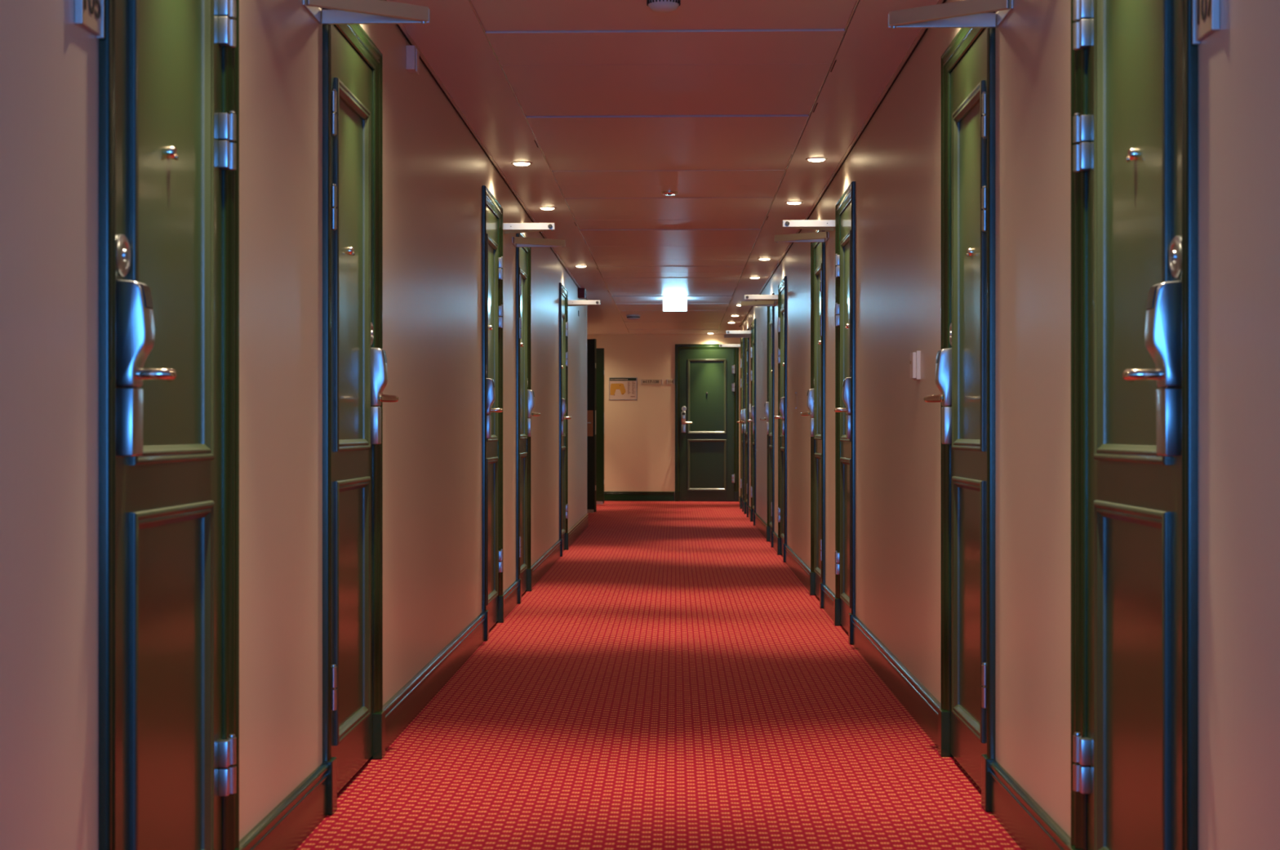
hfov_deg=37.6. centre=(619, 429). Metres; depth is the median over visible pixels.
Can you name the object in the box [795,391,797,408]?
card holder
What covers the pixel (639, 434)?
wall
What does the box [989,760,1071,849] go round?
baseboard
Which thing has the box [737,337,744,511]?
door
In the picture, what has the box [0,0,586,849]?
wall
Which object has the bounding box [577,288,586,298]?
fire alarm
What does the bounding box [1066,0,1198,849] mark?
door
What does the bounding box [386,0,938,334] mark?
ceiling
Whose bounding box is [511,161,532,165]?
recessed light
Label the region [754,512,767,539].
baseboard
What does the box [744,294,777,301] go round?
bracket
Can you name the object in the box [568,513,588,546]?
baseboard
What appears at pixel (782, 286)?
door
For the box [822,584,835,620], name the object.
baseboard
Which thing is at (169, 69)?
door
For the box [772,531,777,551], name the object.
baseboard
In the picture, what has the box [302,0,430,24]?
bracket arm
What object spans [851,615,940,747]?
baseboard
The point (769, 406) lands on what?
door
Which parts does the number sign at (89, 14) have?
sign plate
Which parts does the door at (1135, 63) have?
panel molding, panel molding, lever handle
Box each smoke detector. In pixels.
[626,314,640,319]
[646,0,680,13]
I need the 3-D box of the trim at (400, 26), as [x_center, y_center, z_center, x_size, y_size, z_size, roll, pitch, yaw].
[-0.626,-1.308,8.723,0.022,0.023,20.600,0,0,2]
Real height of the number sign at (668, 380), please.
0.072 m
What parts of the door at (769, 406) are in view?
panel molding, panel molding, frame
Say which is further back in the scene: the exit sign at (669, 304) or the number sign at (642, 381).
the number sign at (642, 381)
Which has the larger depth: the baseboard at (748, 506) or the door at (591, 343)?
the door at (591, 343)
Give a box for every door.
[98,0,243,849]
[322,8,399,814]
[481,185,504,640]
[515,232,540,603]
[559,282,571,556]
[586,338,596,512]
[596,347,604,504]
[675,343,738,501]
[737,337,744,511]
[738,328,749,516]
[746,318,755,525]
[760,293,774,546]
[773,275,786,562]
[800,230,825,608]
[833,181,855,644]
[924,11,995,811]
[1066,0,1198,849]
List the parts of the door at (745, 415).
panel molding, panel molding, frame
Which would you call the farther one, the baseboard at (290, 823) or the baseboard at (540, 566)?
the baseboard at (540, 566)
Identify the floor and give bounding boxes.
[296,501,1021,849]
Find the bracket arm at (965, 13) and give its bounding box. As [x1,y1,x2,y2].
[887,0,1013,28]
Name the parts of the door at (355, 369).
panel molding, panel molding, lever handle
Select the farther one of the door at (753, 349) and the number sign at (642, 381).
the number sign at (642, 381)
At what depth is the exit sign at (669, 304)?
18.60 m
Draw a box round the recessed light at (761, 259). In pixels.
[758,257,771,260]
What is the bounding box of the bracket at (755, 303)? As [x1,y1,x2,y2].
[740,300,776,306]
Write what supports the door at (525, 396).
in the wall at (435, 171)
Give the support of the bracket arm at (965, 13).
attached to the wall at (894, 165)
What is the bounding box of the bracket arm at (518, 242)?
[511,236,564,247]
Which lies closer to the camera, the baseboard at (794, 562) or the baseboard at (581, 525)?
the baseboard at (794, 562)
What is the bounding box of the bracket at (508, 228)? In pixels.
[502,222,555,234]
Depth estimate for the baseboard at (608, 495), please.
25.69 m
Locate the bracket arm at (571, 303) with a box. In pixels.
[568,300,599,306]
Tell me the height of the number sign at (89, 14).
0.092 m
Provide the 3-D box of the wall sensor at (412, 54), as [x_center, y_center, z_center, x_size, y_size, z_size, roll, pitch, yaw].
[-0.691,-1.235,6.293,0.036,0.086,0.070,0,0,2]
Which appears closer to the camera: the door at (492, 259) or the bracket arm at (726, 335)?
the door at (492, 259)
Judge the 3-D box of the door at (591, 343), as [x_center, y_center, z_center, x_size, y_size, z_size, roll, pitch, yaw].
[-0.742,-0.041,22.046,1.015,2.018,0.105,0,0,27]
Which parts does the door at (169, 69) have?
lever handle, panel molding, panel molding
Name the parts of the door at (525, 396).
panel molding, panel molding, frame, lever handle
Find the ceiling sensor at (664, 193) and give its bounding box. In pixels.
[661,191,677,195]
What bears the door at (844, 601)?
in the wall at (894, 165)
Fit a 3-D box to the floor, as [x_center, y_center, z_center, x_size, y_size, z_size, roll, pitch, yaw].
[-0.160,1.005,12.210,3.250,0.050,27.800,0,0,2]
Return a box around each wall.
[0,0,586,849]
[586,333,740,501]
[740,0,1279,849]
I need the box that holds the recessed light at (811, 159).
[805,157,827,161]
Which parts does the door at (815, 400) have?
lever handle, panel molding, panel molding, frame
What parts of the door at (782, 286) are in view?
lever handle, panel molding, panel molding, frame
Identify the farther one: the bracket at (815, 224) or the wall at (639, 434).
the wall at (639, 434)
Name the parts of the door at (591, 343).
handle plate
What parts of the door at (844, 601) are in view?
lever handle, panel molding, panel molding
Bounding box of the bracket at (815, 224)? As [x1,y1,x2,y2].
[782,219,835,231]
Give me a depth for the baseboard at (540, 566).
12.81 m
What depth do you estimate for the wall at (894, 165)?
4.29 m
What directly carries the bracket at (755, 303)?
attached to the wall at (894, 165)
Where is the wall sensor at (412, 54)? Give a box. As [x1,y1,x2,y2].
[405,44,419,74]
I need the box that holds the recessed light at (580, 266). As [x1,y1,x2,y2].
[574,265,587,267]
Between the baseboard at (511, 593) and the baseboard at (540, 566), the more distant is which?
the baseboard at (540, 566)
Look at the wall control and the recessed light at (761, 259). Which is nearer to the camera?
the wall control
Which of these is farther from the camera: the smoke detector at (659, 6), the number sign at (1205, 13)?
the smoke detector at (659, 6)
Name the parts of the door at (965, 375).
lever handle, panel molding, panel molding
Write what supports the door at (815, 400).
in the wall at (894, 165)
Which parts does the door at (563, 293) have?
panel molding, panel molding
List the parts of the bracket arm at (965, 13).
wall plate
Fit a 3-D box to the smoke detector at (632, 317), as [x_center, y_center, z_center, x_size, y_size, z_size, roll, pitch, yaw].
[0.160,-1.272,21.405,0.170,0.056,0.170,0,0,2]
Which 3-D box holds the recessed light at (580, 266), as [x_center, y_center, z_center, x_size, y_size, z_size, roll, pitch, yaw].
[-0.304,-1.295,14.946,0.106,0.016,0.106,0,0,2]
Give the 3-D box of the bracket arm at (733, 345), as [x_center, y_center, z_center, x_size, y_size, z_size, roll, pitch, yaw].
[1.379,-1.036,23.408,0.280,0.041,0.232,0,0,2]
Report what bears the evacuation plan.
attached to the wall at (639, 434)
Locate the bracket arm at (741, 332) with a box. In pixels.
[725,330,751,334]
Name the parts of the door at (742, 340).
panel molding, panel molding, frame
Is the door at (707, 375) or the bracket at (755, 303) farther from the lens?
the door at (707, 375)
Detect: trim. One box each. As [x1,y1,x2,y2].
[383,0,588,300]
[738,0,946,326]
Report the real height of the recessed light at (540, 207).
0.016 m
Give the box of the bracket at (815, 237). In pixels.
[774,231,829,242]
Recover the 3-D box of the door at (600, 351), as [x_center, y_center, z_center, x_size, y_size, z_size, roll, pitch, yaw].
[-0.657,-0.041,24.415,0.935,2.018,0.049,0,0,10]
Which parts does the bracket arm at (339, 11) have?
wall plate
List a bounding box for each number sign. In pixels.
[74,0,104,38]
[640,378,662,384]
[666,378,675,384]
[1191,0,1219,44]
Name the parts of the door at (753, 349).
panel molding, panel molding, frame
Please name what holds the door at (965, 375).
in the wall at (894, 165)
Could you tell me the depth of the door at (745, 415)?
21.66 m
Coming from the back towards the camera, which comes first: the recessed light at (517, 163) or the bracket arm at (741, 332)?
the bracket arm at (741, 332)
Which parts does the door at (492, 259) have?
panel molding, panel molding, lever handle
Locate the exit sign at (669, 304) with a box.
[662,297,687,311]
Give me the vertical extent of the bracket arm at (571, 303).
0.041 m
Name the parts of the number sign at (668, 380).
sign plate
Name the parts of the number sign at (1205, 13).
sign plate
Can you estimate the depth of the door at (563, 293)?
15.11 m
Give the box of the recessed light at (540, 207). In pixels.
[538,206,556,209]
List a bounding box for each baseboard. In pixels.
[239,763,328,849]
[382,612,485,750]
[502,580,519,618]
[530,539,561,587]
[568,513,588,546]
[604,491,674,501]
[747,505,751,519]
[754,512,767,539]
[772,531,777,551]
[784,544,810,591]
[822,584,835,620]
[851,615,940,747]
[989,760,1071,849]
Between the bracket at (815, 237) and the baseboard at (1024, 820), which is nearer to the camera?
the baseboard at (1024, 820)
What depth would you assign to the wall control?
6.29 m
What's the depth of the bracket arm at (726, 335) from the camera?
20.86 m
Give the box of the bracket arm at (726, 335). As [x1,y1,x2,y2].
[724,333,750,337]
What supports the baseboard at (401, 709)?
attached to the wall at (435, 171)
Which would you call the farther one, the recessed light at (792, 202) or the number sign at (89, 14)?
the recessed light at (792, 202)
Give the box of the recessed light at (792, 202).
[784,200,803,204]
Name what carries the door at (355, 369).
in the wall at (435, 171)
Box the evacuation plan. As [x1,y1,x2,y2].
[608,377,636,399]
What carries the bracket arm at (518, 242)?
attached to the wall at (435, 171)
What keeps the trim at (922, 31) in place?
attached to the wall at (894, 165)
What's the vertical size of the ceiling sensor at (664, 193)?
0.022 m
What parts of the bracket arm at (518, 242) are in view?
wall plate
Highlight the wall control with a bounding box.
[910,350,920,379]
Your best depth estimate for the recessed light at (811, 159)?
9.02 m
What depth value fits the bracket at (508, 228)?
9.62 m
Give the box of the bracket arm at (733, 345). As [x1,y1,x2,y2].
[719,343,740,347]
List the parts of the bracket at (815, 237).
wall plate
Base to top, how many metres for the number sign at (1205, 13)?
0.092 m

